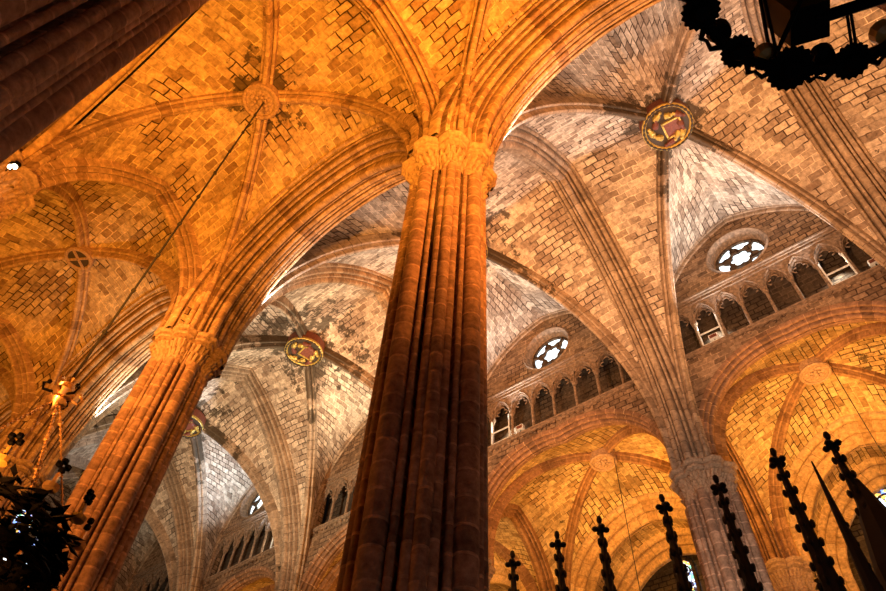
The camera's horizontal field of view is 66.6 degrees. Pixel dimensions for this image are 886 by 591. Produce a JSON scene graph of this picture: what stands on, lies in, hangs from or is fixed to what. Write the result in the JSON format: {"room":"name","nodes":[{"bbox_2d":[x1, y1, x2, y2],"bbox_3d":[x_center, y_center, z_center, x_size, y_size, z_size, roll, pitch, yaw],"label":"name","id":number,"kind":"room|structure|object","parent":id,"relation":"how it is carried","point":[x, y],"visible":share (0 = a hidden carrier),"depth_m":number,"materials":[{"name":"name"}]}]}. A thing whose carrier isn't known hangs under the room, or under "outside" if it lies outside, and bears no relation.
{"room":"church","nodes":[
{"label":"church","id":0,"kind":"room"},
{"bbox_2d":[19,106,73,151],"bbox_3d":[-7.340,-7.238,17.367,9.250,7.000,0.300,-31,-60,24],"label":"wall","id":1,"kind":"structure","parent":0,"point":[27,144],"depth_m":17.36,"materials":[{"name":"stone"}]},
{"bbox_2d":[57,443,177,590],"bbox_3d":[-19.450,12.499,34.538,8.000,10.650,11.808,-31,-60,24],"label":"ceiling","id":2,"kind":"structure","parent":0,"point":[145,538],"depth_m":39.00,"materials":[{"name":"stone"}]},
{"bbox_2d":[50,454,177,590],"bbox_3d":[-19.445,12.436,34.622,7.869,10.900,12.443,-31,-60,24],"label":"ribs","id":3,"kind":"object","parent":2,"relation":"attached to","point":[80,463],"visible":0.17,"depth_m":36.32,"materials":[{"name":"stone"}]},
{"bbox_2d":[21,485,224,590],"bbox_3d":[-22.132,19.777,31.101,0.300,27.000,34.000,-31,-60,24],"label":"wall","id":4,"kind":"structure","parent":0,"point":[67,491],"depth_m":39.55,"materials":[{"name":"stone"}]},
{"bbox_2d":[3,510,32,559],"bbox_3d":[-23.295,12.883,36.572,0.180,3.066,1.256,-31,-60,24],"label":"window","id":5,"kind":"structure","parent":4,"relation":"in","point":[14,521],"depth_m":36.85,"materials":[{"name":"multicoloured glass"}]},
{"bbox_2d":[105,379,280,579],"bbox_3d":[-13.250,8.799,31.381,7.760,10.650,11.800,-31,-60,24],"label":"ceiling","id":6,"kind":"structure","parent":0,"point":[224,404],"depth_m":35.55,"materials":[{"name":"stone"}]},
{"bbox_2d":[82,415,281,590],"bbox_3d":[-13.245,8.736,31.464,7.642,10.900,12.432,-31,-60,24],"label":"ribs","id":7,"kind":"object","parent":6,"relation":"attached to","point":[195,584],"visible":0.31,"depth_m":34.24,"materials":[{"name":"stone"}]},
{"bbox_2d":[182,408,205,437],"bbox_3d":[-13.069,6.473,34.464,1.760,0.776,1.760,-31,-60,24],"label":"boss","id":8,"kind":"object","parent":7,"relation":"attached to","point":[198,420],"visible":0.44,"depth_m":34.27,"materials":[{"name":"red paint"}]},
{"bbox_2d":[141,283,385,520],"bbox_3d":[-6.543,4.797,27.965,9.290,10.650,11.861,-31,-60,24],"label":"ceiling","id":9,"kind":"structure","parent":0,"point":[349,320],"depth_m":32.35,"materials":[{"name":"stone"}]},
{"bbox_2d":[40,296,374,590],"bbox_3d":[-6.538,4.734,28.049,9.092,10.900,12.500,-31,-60,24],"label":"ribs","id":10,"kind":"object","parent":9,"relation":"attached to","point":[283,304],"visible":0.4,"depth_m":30.71,"materials":[{"name":"stone"}]},
{"bbox_2d":[216,263,392,377],"bbox_3d":[-2.888,2.613,26.108,1.180,10.700,12.300,-31,-60,24],"label":"arch","id":11,"kind":"object","parent":10,"relation":"attached to","point":[375,282],"visible":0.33,"depth_m":27.09,"materials":[{"name":"stone"}]},
{"bbox_2d":[284,331,324,366],"bbox_3d":[-6.362,2.470,31.048,1.760,0.776,1.760,-31,-60,24],"label":"boss","id":12,"kind":"object","parent":10,"relation":"attached to","point":[308,350],"visible":0.99,"depth_m":30.77,"materials":[{"name":"red paint"}]},
{"bbox_2d":[0,0,537,559],"bbox_3d":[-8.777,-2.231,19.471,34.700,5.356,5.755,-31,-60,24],"label":"ceiling","id":13,"kind":"structure","parent":0,"point":[324,45],"depth_m":20.10,"materials":[{"name":"stone"}]},
{"bbox_2d":[0,366,14,413],"bbox_3d":[-19.370,4.032,24.950,7.404,5.599,6.293,-31,-60,24],"label":"ribs","id":14,"kind":"object","parent":13,"relation":"attached to","point":[6,378],"visible":0.27,"depth_m":25.81,"materials":[{"name":"stone"}]},
{"bbox_2d":[0,182,179,457],"bbox_3d":[-12.663,0.027,21.537,8.864,5.607,6.369,-31,-60,24],"label":"ribs","id":15,"kind":"object","parent":13,"relation":"attached to","point":[66,192],"visible":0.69,"depth_m":23.16,"materials":[{"name":"stone"}]},
{"bbox_2d":[64,243,95,270],"bbox_3d":[-12.555,-1.364,23.380,0.968,0.470,0.968,-31,-60,24],"label":"boss","id":16,"kind":"object","parent":15,"relation":"attached to","point":[78,258],"visible":0.97,"depth_m":23.20,"materials":[{"name":"stone"}]},
{"bbox_2d":[0,0,408,328],"bbox_3d":[-5.370,-4.325,17.823,8.825,5.606,6.367,-31,-60,24],"label":"ribs","id":17,"kind":"object","parent":13,"relation":"attached to","point":[66,141],"visible":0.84,"depth_m":19.07,"materials":[{"name":"stone"}]},
{"bbox_2d":[242,81,280,119],"bbox_3d":[-5.264,-5.679,19.617,1.071,0.554,1.071,-31,-60,24],"label":"boss","id":18,"kind":"object","parent":17,"relation":"attached to","point":[253,96],"visible":0.98,"depth_m":19.45,"materials":[{"name":"stone"}]},
{"bbox_2d":[0,101,264,590],"bbox_3d":[-5.471,-1.233,13.649,2.662,14.780,2.631,-31,-60,24],"label":"chandelier","id":19,"kind":"object","parent":18,"relation":"hanging from","point":[46,561],"depth_m":8.09,"materials":[{"name":"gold metal"}]},
{"bbox_2d":[0,445,12,466],"bbox_3d":[-5.115,1.855,7.881,0.200,0.280,0.190,-31,-60,24],"label":"candle","id":20,"kind":"object","parent":19,"relation":"on","point":[5,460],"depth_m":7.80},
{"bbox_2d":[42,472,60,493],"bbox_3d":[-4.696,2.244,8.150,0.200,0.280,0.190,-31,-60,24],"label":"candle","id":21,"kind":"object","parent":19,"relation":"on","point":[49,486],"depth_m":8.04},
{"bbox_2d":[456,0,490,133],"bbox_3d":[1.573,-8.467,14.284,8.012,5.600,6.327,-31,-60,24],"label":"ribs","id":22,"kind":"object","parent":13,"relation":"attached to","point":[480,11],"visible":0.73,"depth_m":16.76,"materials":[{"name":"stone"}]},
{"bbox_2d":[679,0,885,91],"bbox_3d":[3.051,-6.504,9.677,2.459,12.970,2.444,-31,-60,24],"label":"chandelier","id":23,"kind":"object","parent":13,"relation":"hanging from","point":[796,22],"visible":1,"depth_m":5.15,"materials":[{"name":"black metal"}]},
{"bbox_2d":[308,149,640,371],"bbox_3d":[0.750,0.444,24.251,9.250,10.650,11.859,-31,-60,24],"label":"ceiling","id":24,"kind":"structure","parent":0,"point":[527,223],"depth_m":26.86,"materials":[{"name":"stone"}]},
{"bbox_2d":[221,232,686,469],"bbox_3d":[0.755,0.381,24.334,9.054,10.900,12.499,-31,-60,24],"label":"ribs","id":25,"kind":"object","parent":24,"relation":"attached to","point":[313,258],"visible":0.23,"depth_m":25.07,"materials":[{"name":"stone"}]},
{"bbox_2d":[486,239,487,257],"bbox_3d":[0.932,-1.883,27.334,1.760,0.776,1.760,-31,-60,24],"label":"boss","id":26,"kind":"object","parent":25,"relation":"attached to","point":[486,239],"visible":0.02,"depth_m":27.07,"materials":[{"name":"red paint"}]},
{"bbox_2d":[140,239,871,590],"bbox_3d":[-1.698,8.330,30.979,42.100,2.900,0.550,-31,-60,24],"label":"gallery","id":27,"kind":"structure","parent":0,"point":[809,281],"depth_m":25.93,"materials":[{"name":"stone"}]},
{"bbox_2d":[133,211,885,590],"bbox_3d":[-2.014,8.064,30.672,42.700,11.500,0.450,-31,-60,24],"label":"wall","id":28,"kind":"structure","parent":0,"point":[783,229],"depth_m":26.48,"materials":[{"name":"stone"}]},
{"bbox_2d":[128,560,168,590],"bbox_3d":[-15.759,16.140,37.520,7.000,3.070,0.460,-31,-60,24],"label":"arcade","id":29,"kind":"object","parent":28,"relation":"attached to","point":[161,572],"visible":0.42,"depth_m":38.73,"materials":[{"name":"stone"}]},
{"bbox_2d":[201,510,274,585],"bbox_3d":[-9.559,12.440,34.363,6.760,3.070,0.460,-31,-60,24],"label":"arcade","id":30,"kind":"object","parent":28,"relation":"attached to","point":[258,524],"visible":0.66,"depth_m":34.93,"materials":[{"name":"stone"}]},
{"bbox_2d":[240,486,262,518],"bbox_3d":[-10.114,11.301,37.104,2.400,2.400,0.640,-31,-60,24],"label":"window","id":31,"kind":"structure","parent":28,"relation":"in","point":[251,504],"depth_m":37.53,"materials":[{"name":"stone"}]},
{"bbox_2d":[310,463,358,536],"bbox_3d":[-2.852,8.437,30.947,8.290,3.070,0.460,-31,-60,24],"label":"arcade","id":32,"kind":"object","parent":28,"relation":"attached to","point":[336,486],"visible":0.3,"depth_m":32.46,"materials":[{"name":"stone"}]},
{"bbox_2d":[523,327,569,370],"bbox_3d":[4.673,2.476,29.573,2.400,2.400,0.640,-31,-60,24],"label":"window","id":33,"kind":"structure","parent":28,"relation":"in","point":[545,349],"depth_m":30.00,"materials":[{"name":"stone"}]},
{"bbox_2d":[487,341,634,453],"bbox_3d":[4.442,4.085,27.233,8.250,3.070,0.460,-31,-60,24],"label":"arcade","id":34,"kind":"object","parent":28,"relation":"attached to","point":[593,360],"visible":0.82,"depth_m":27.40,"materials":[{"name":"stone"}]},
{"bbox_2d":[491,414,509,444],"bbox_3d":[2.355,5.524,27.696,0.921,1.280,0.050,-31,-60,24],"label":"frame","id":35,"kind":"object","parent":34,"relation":"on","point":[508,426],"visible":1,"depth_m":27.65,"materials":[{"name":"white paint"}]},
{"bbox_2d":[516,424,524,431],"bbox_3d":[3.088,5.364,26.948,0.320,0.390,0.170,-31,-60,24],"label":"floodlight","id":36,"kind":"object","parent":34,"relation":"on","point":[521,427],"visible":0.98,"depth_m":26.96,"materials":[{"name":"white paint"}]},
{"bbox_2d":[706,228,767,273],"bbox_3d":[11.459,-1.574,26.117,2.400,2.400,0.640,-31,-60,24],"label":"window","id":37,"kind":"structure","parent":28,"relation":"in","point":[738,249],"depth_m":26.48,"materials":[{"name":"stone"}]},
{"bbox_2d":[677,226,884,361],"bbox_3d":[11.385,-0.059,23.697,7.400,3.070,0.460,-31,-60,24],"label":"arcade","id":38,"kind":"object","parent":28,"relation":"attached to","point":[835,241],"visible":0.84,"depth_m":23.82,"materials":[{"name":"stone"}]},
{"bbox_2d":[694,314,724,345],"bbox_3d":[9.507,1.256,24.053,0.815,1.280,0.050,-31,-60,24],"label":"frame","id":39,"kind":"object","parent":38,"relation":"on","point":[699,334],"visible":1,"depth_m":24.02,"materials":[{"name":"white paint"}]},
{"bbox_2d":[708,332,719,341],"bbox_3d":[9.527,1.521,23.669,0.320,0.390,0.170,-31,-60,24],"label":"floodlight","id":40,"kind":"object","parent":38,"relation":"on","point":[714,336],"visible":0.98,"depth_m":23.68,"materials":[{"name":"white paint"}]},
{"bbox_2d":[817,253,857,285],"bbox_3d":[13.028,-0.845,22.260,0.815,1.280,0.050,-31,-60,24],"label":"frame","id":41,"kind":"object","parent":38,"relation":"on","point":[844,257],"visible":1,"depth_m":22.21,"materials":[{"name":"white paint"}]},
{"bbox_2d":[867,258,878,267],"bbox_3d":[13.787,-1.021,21.500,0.320,0.390,0.170,-31,-60,24],"label":"floodlight","id":42,"kind":"object","parent":38,"relation":"on","point":[871,262],"visible":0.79,"depth_m":21.54,"materials":[{"name":"white paint"}]},
{"bbox_2d":[240,322,885,590],"bbox_3d":[3.109,10.247,28.190,34.700,5.356,6.128,-31,-60,24],"label":"ceiling","id":43,"kind":"structure","parent":0,"point":[751,422],"depth_m":26.10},
{"bbox_2d":[257,584,335,590],"bbox_3d":[-7.369,16.631,33.752,7.404,5.599,6.293,-31,-60,24],"label":"ribs","id":44,"kind":"object","parent":43,"relation":"attached to","point":[270,587],"visible":0.02,"depth_m":35.20,"materials":[{"name":"brown stone"}]},
{"bbox_2d":[316,540,538,590],"bbox_3d":[-0.661,12.625,30.340,8.864,5.607,6.369,-31,-60,24],"label":"ribs","id":45,"kind":"object","parent":43,"relation":"attached to","point":[501,550],"visible":0.14,"depth_m":30.28,"materials":[{"name":"brown stone"}]},
{"bbox_2d":[488,425,765,590],"bbox_3d":[6.632,8.273,26.625,8.825,5.606,6.367,-31,-60,24],"label":"ribs","id":46,"kind":"object","parent":43,"relation":"attached to","point":[494,517],"visible":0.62,"depth_m":28.12,"materials":[{"name":"brown stone"}]},
{"bbox_2d":[590,448,616,471],"bbox_3d":[6.737,6.921,28.417,1.133,0.559,1.133,-31,-60,24],"label":"boss","id":47,"kind":"object","parent":46,"relation":"attached to","point":[601,460],"visible":0.98,"depth_m":28.22,"materials":[{"name":"stone"}]},
{"bbox_2d":[614,458,639,589],"bbox_3d":[6.967,8.598,25.593,0.028,6.400,0.032,-31,-60,24],"label":"rope","id":48,"kind":"object","parent":47,"relation":"hanging from","point":[614,458],"visible":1,"depth_m":25.38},
{"bbox_2d":[714,322,885,556],"bbox_3d":[13.575,4.132,23.087,8.012,5.600,6.327,-31,-60,24],"label":"ribs","id":49,"kind":"object","parent":43,"relation":"attached to","point":[779,518],"visible":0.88,"depth_m":24.48,"materials":[{"name":"brown stone"}]},
{"bbox_2d":[797,357,831,384],"bbox_3d":[13.681,2.777,24.881,1.133,0.559,1.133,-31,-60,24],"label":"boss","id":50,"kind":"object","parent":49,"relation":"attached to","point":[813,371],"visible":0.98,"depth_m":24.70,"materials":[{"name":"stone"}]},
{"bbox_2d":[829,364,885,459],"bbox_3d":[13.994,4.477,22.132,0.028,6.500,0.032,-31,-60,24],"label":"rope","id":51,"kind":"object","parent":50,"relation":"hanging from","point":[829,364],"visible":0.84,"depth_m":22.73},
{"bbox_2d":[523,0,885,364],"bbox_3d":[7.694,-3.699,20.715,8.400,10.650,11.824,-31,-60,24],"label":"ceiling","id":52,"kind":"structure","parent":0,"point":[629,63],"depth_m":23.75,"materials":[{"name":"stone"}]},
{"bbox_2d":[487,21,885,456],"bbox_3d":[7.699,-3.763,20.799,8.248,10.900,12.461,-31,-60,24],"label":"ribs","id":53,"kind":"object","parent":52,"relation":"attached to","point":[542,106],"visible":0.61,"depth_m":22.94,"materials":[{"name":"stone"}]},
{"bbox_2d":[639,98,693,150],"bbox_3d":[7.875,-6.026,23.798,1.760,0.776,1.760,-31,-60,24],"label":"boss","id":54,"kind":"object","parent":53,"relation":"attached to","point":[668,124],"visible":0.99,"depth_m":23.55,"materials":[{"name":"red paint"}]},
{"bbox_2d":[642,515,874,590],"bbox_3d":[7.934,19.348,26.500,51.500,23.000,0.300,-31,-60,24],"label":"wall","id":55,"kind":"structure","parent":0,"point":[664,579],"depth_m":30.99,"materials":[{"name":"stone"}]},
{"bbox_2d":[682,557,700,590],"bbox_3d":[11.097,13.097,30.426,0.956,2.836,0.180,-31,-60,24],"label":"window","id":56,"kind":"structure","parent":55,"relation":"in","point":[692,576],"depth_m":30.69,"materials":[{"name":"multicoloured glass"}]},
{"bbox_2d":[874,487,885,505],"bbox_3d":[18.096,8.954,26.812,1.756,3.316,0.180,-31,-60,24],"label":"window","id":57,"kind":"structure","parent":55,"relation":"in","point":[881,495],"depth_m":27.84,"materials":[{"name":"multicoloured glass"}]},
{"bbox_2d":[798,0,885,174],"bbox_3d":[14.303,-7.643,17.349,8.400,10.650,11.824,-31,-60,24],"label":"ceiling","id":58,"kind":"structure","parent":0,"point":[861,100],"depth_m":22.07,"materials":[{"name":"stone"}]},
{"label":"floor","id":59,"kind":"structure","parent":0,"visible":0},
{"bbox_2d":[0,150,39,222],"bbox_3d":[-11.486,1.872,10.092,2.587,16.047,2.587,26,-56,-15],"label":"stone pier","id":60,"kind":"object","parent":59,"relation":"on","point":[20,198],"visible":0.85,"depth_m":16.25,"materials":[{"name":"stone"}]},
{"bbox_2d":[5,161,13,170],"bbox_3d":[-9.952,-2.945,15.505,0.160,0.360,0.160,-31,-60,24],"label":"spot lamp","id":61,"kind":"object","parent":60,"relation":"attached to","point":[11,162],"visible":0.59,"depth_m":15.47,"materials":[{"name":"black metal"}]},
{"bbox_2d":[9,161,20,170],"bbox_3d":[-9.778,-2.931,15.380,0.160,0.360,0.160,-31,-60,24],"label":"spot lamp","id":62,"kind":"object","parent":60,"relation":"attached to","point":[15,165],"visible":1,"depth_m":15.39,"materials":[{"name":"black metal"}]},
{"bbox_2d":[0,452,45,522],"bbox_3d":[-14.809,10.619,16.503,2.310,15.430,2.310,26,-56,-15],"label":"stone pier","id":63,"kind":"object","parent":59,"relation":"on","point":[25,470],"visible":0.37,"depth_m":22.09,"materials":[{"name":"stone"}]},
{"bbox_2d":[0,399,10,437],"bbox_3d":[-17.387,6.351,26.126,7.460,4.870,1.980,-31,-60,24],"label":"arch","id":64,"kind":"object","parent":63,"relation":"on","point":[5,413],"visible":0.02,"depth_m":27.45,"materials":[{"name":"stone"}]},
{"bbox_2d":[0,318,35,438],"bbox_3d":[-16.335,2.429,23.105,0.680,4.870,5.840,-31,-60,24],"label":"arch","id":65,"kind":"object","parent":63,"relation":"on","point":[17,353],"visible":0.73,"depth_m":24.46,"materials":[{"name":"stone"}]},
{"bbox_2d":[41,364,300,590],"bbox_3d":[-10.197,6.975,29.830,1.180,10.700,12.300,-31,-60,24],"label":"arch","id":66,"kind":"object","parent":63,"relation":"on","point":[268,420],"visible":0.57,"depth_m":32.39,"materials":[{"name":"stone"}]},
{"bbox_2d":[0,0,208,163],"bbox_3d":[-4.223,-2.285,6.140,2.310,15.430,2.310,-11,-54,11],"label":"stone pier","id":67,"kind":"object","parent":59,"relation":"on","point":[54,54],"visible":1,"depth_m":6.25,"materials":[{"name":"stone"}]},
{"bbox_2d":[0,17,187,179],"bbox_3d":[-8.197,-7.314,15.773,9.590,5.670,3.548,-31,-60,24],"label":"arch","id":68,"kind":"object","parent":67,"relation":"on","point":[89,102],"visible":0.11,"depth_m":18.12,"materials":[{"name":"stone"}]},
{"bbox_2d":[27,323,226,590],"bbox_3d":[-7.500,6.257,12.781,2.310,15.430,2.310,26,-56,-15],"label":"stone pier","id":69,"kind":"object","parent":59,"relation":"on","point":[127,469],"visible":0.96,"depth_m":15.44,"materials":[{"name":"stone"}]},
{"bbox_2d":[0,282,178,483],"bbox_3d":[-10.680,2.346,22.713,8.990,4.876,1.980,-31,-60,24],"label":"arch","id":70,"kind":"object","parent":69,"relation":"on","point":[124,349],"visible":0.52,"depth_m":24.23,"materials":[{"name":"stone"}]},
{"bbox_2d":[7,158,201,326],"bbox_3d":[-9.022,-1.978,19.442,0.680,5.020,5.840,-31,-60,24],"label":"arch","id":71,"kind":"object","parent":69,"relation":"on","point":[65,170],"visible":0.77,"depth_m":20.20,"materials":[{"name":"stone"}]},
{"bbox_2d":[336,129,496,590],"bbox_3d":[-0.223,1.914,9.075,2.310,15.430,2.310,-11,-54,11],"label":"stone pier","id":72,"kind":"object","parent":59,"relation":"on","point":[418,518],"visible":1,"depth_m":8.79,"materials":[{"name":"stone"}]},
{"bbox_2d":[165,113,422,370],"bbox_3d":[-3.386,-2.006,18.998,8.950,4.875,1.980,-31,-60,24],"label":"arch","id":73,"kind":"object","parent":72,"relation":"on","point":[370,166],"visible":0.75,"depth_m":20.32,"materials":[{"name":"stone"}]},
{"bbox_2d":[351,0,441,135],"bbox_3d":[-1.761,-6.110,15.457,0.680,4.320,5.840,-31,-60,24],"label":"arch","id":74,"kind":"object","parent":72,"relation":"on","point":[420,81],"visible":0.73,"depth_m":16.74,"materials":[{"name":"stone"}]},
{"bbox_2d":[428,0,662,198],"bbox_3d":[3.557,-6.148,15.460,8.100,4.870,1.980,-31,-60,24],"label":"arch","id":75,"kind":"object","parent":72,"relation":"on","point":[547,37],"visible":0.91,"depth_m":16.94,"materials":[{"name":"stone"}]},
{"bbox_2d":[499,124,709,467],"bbox_3d":[4.389,-1.730,22.401,1.180,10.700,12.300,-31,-60,24],"label":"arch","id":76,"kind":"object","parent":72,"relation":"on","point":[523,142],"visible":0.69,"depth_m":24.61,"materials":[{"name":"stone"}]},
{"bbox_2d":[488,557,495,588],"bbox_3d":[0.501,14.656,18.649,2.310,15.430,2.310,26,-56,-15],"label":"stone pier","id":77,"kind":"object","parent":59,"relation":"on","point":[492,570],"visible":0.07,"depth_m":24.52,"materials":[{"name":"stone"}]},
{"bbox_2d":[501,503,555,590],"bbox_3d":[2.971,10.726,28.105,0.680,4.670,5.840,-31,-60,24],"label":"arch","id":78,"kind":"object","parent":77,"relation":"on","point":[533,546],"visible":0.49,"depth_m":29.37,"materials":[{"name":"brown stone"}]},
{"bbox_2d":[488,409,664,514],"bbox_3d":[4.463,6.460,24.491,8.730,4.183,0.880,-31,-60,24],"label":"arch","id":79,"kind":"object","parent":77,"relation":"on","point":[609,417],"visible":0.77,"depth_m":25.80,"materials":[{"name":"brown stone"}]},
{"bbox_2d":[668,454,774,590],"bbox_3d":[7.778,10.313,14.943,2.310,15.430,2.310,-11,-54,11],"label":"stone pier","id":80,"kind":"object","parent":59,"relation":"on","point":[692,481],"visible":0.96,"depth_m":19.26,"materials":[{"name":"stone"}]},
{"bbox_2d":[726,436,785,561],"bbox_3d":[10.249,6.383,24.399,0.680,4.670,5.840,-31,-60,24],"label":"arch","id":81,"kind":"object","parent":80,"relation":"on","point":[752,502],"visible":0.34,"depth_m":25.07,"materials":[{"name":"brown stone"}]},
{"bbox_2d":[699,300,885,454],"bbox_3d":[11.405,2.336,20.929,7.880,4.117,0.880,-31,-60,24],"label":"arch","id":82,"kind":"object","parent":80,"relation":"on","point":[712,398],"visible":0.96,"depth_m":22.16,"materials":[{"name":"brown stone"}]},
{"bbox_2d":[765,555,817,590],"bbox_3d":[11.779,14.513,17.877,2.310,15.430,2.310,-11,-54,11],"label":"stone pier","id":83,"kind":"object","parent":59,"relation":"on","point":[792,573],"visible":0.76,"depth_m":23.27,"materials":[{"name":"stone"}]},
{"bbox_2d":[782,411,885,590],"bbox_3d":[16.405,7.080,25.190,8.740,5.670,3.548,-31,-60,24],"label":"arch","id":84,"kind":"object","parent":83,"relation":"on","point":[863,455],"visible":0.54,"depth_m":26.11,"materials":[{"name":"stone"}]},
{"bbox_2d":[832,478,885,590],"bbox_3d":[3.600,5.286,6.390,9.200,7.450,1.000,-31,-60,24],"label":"canopy","id":85,"kind":"object","parent":59,"relation":"on","point":[872,519],"visible":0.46,"depth_m":7.82,"materials":[{"name":"black wood"}]},
{"bbox_2d":[505,550,520,590],"bbox_3d":[1.061,5.308,9.689,0.340,3.646,0.340,-31,-60,24],"label":"spire","id":86,"kind":"object","parent":85,"relation":"on","point":[512,563],"visible":1,"depth_m":10.82,"materials":[{"name":"black wood"}]},
{"bbox_2d":[549,531,568,590],"bbox_3d":[1.724,4.851,9.306,0.340,3.646,0.340,-23,-58,19],"label":"spire","id":87,"kind":"object","parent":85,"relation":"on","point":[561,574],"visible":1,"depth_m":10.28,"materials":[{"name":"black wood"}]},
{"bbox_2d":[592,516,616,590],"bbox_3d":[2.327,4.512,9.014,0.340,3.646,0.340,-15,-55,14],"label":"spire","id":88,"kind":"object","parent":85,"relation":"on","point":[607,573],"visible":1,"depth_m":9.85,"materials":[{"name":"black wood"}]},
{"bbox_2d":[655,494,692,590],"bbox_3d":[3.168,4.061,8.624,0.340,3.646,0.340,-8,-54,9],"label":"spire","id":89,"kind":"object","parent":85,"relation":"on","point":[680,569],"visible":1,"depth_m":9.28,"materials":[{"name":"black wood"}]},
{"bbox_2d":[710,475,763,590],"bbox_3d":[3.839,3.690,8.305,0.340,3.646,0.340,-1,-53,4],"label":"spire","id":90,"kind":"object","parent":85,"relation":"on","point":[746,570],"visible":1,"depth_m":8.82,"materials":[{"name":"black wood"}]},
{"bbox_2d":[769,448,844,590],"bbox_3d":[4.470,3.212,7.907,0.340,3.646,0.340,6,-53,-1],"label":"spire","id":91,"kind":"object","parent":85,"relation":"on","point":[822,564],"visible":1,"depth_m":8.20,"materials":[{"name":"black wood"}]},
{"bbox_2d":[822,431,865,530],"bbox_3d":[5.070,2.936,7.663,0.340,3.646,0.340,12,-53,-6],"label":"spire","id":92,"kind":"object","parent":85,"relation":"on","point":[847,475],"visible":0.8,"depth_m":8.58,"materials":[{"name":"black wood"}]},
{"bbox_2d":[811,461,883,590],"bbox_3d":[4.426,2.989,6.959,0.296,3.200,0.296,26,-56,-15],"label":"pinnacle","id":93,"kind":"object","parent":85,"relation":"on","point":[869,580],"visible":1,"depth_m":7.24,"materials":[{"name":"black wood"}]},
{"bbox_2d":[877,4,885,11],"bbox_3d":[6.386,-2.030,5.709,2.310,15.430,2.310,26,-56,-15],"label":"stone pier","id":94,"kind":"object","parent":59,"relation":"on","point":[882,7],"visible":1,"depth_m":9.82,"materials":[{"name":"stone"}]},
{"bbox_3d":[-6.808,19.018,22.371,2.500,15.430,2.500,-31,-60,24],"label":"stone pier","id":95,"kind":"object","parent":59,"relation":"on","visible":0},
{"bbox_2d":[299,523,347,590],"bbox_3d":[-2.830,10.811,28.207,8.770,4.187,0.880,-31,-60,24],"label":"arch","id":96,"kind":"object","parent":95,"relation":"on","point":[334,549],"visible":0.32,"depth_m":30.00,"materials":[{"name":"brown stone"}]},
{"bbox_2d":[329,577,337,590],"bbox_3d":[-4.338,15.088,31.828,0.680,4.670,5.840,-31,-60,24],"label":"arch","id":97,"kind":"object","parent":95,"relation":"on","point":[334,585],"visible":0.12,"depth_m":31.72,"materials":[{"name":"brown stone"}]},
{"bbox_3d":[-12.914,22.662,25.481,2.500,15.430,2.500,-31,-60,24],"label":"stone pier","id":98,"kind":"object","parent":59,"relation":"on","visible":0},
{"bbox_2d":[71,430,193,590],"bbox_3d":[-16.303,10.618,32.939,1.180,10.700,12.300,-31,-60,24],"label":"arch","id":99,"kind":"object","parent":98,"relation":"on","point":[172,482],"visible":0.46,"depth_m":35.38,"materials":[{"name":"stone"}]},
{"bbox_2d":[216,566,274,590],"bbox_3d":[-9.540,14.842,31.585,7.240,4.092,0.880,-31,-60,24],"label":"arch","id":100,"kind":"object","parent":98,"relation":"on","point":[258,572],"visible":0.76,"depth_m":32.90,"materials":[{"name":"brown stone"}]},
{"bbox_3d":[4.501,18.856,21.584,2.500,15.430,2.500,-31,-60,24],"label":"stone pier","id":101,"kind":"object","parent":59,"relation":"on","visible":0},
{"bbox_2d":[570,491,696,590],"bbox_3d":[9.462,11.223,28.726,9.590,5.670,3.548,-31,-60,24],"label":"arch","id":102,"kind":"object","parent":101,"relation":"on","point":[647,531],"visible":0.38,"depth_m":29.84,"materials":[{"name":"stone"}]},
{"bbox_3d":[-2.808,23.218,25.306,2.500,15.430,2.500,-31,-60,24],"label":"stone pier","id":103,"kind":"object","parent":59,"relation":"on","visible":0},
{"bbox_2d":[489,560,525,590],"bbox_3d":[2.169,15.576,32.440,9.630,5.670,3.548,-31,-60,24],"label":"arch","id":104,"kind":"object","parent":103,"relation":"on","point":[500,581],"visible":0.28,"depth_m":32.31,"materials":[{"name":"stone"}]},
{"bbox_3d":[14.387,6.369,11.577,2.500,15.430,2.500,-31,-60,24],"label":"stone pier","id":105,"kind":"object","parent":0,"visible":0},
{"bbox_2d":[740,0,885,247],"bbox_3d":[10.998,-5.674,19.036,1.180,10.700,12.300,-31,-60,24],"label":"arch","id":106,"kind":"object","parent":105,"relation":"on","point":[845,151],"visible":0.6,"depth_m":22.07,"materials":[{"name":"stone"}]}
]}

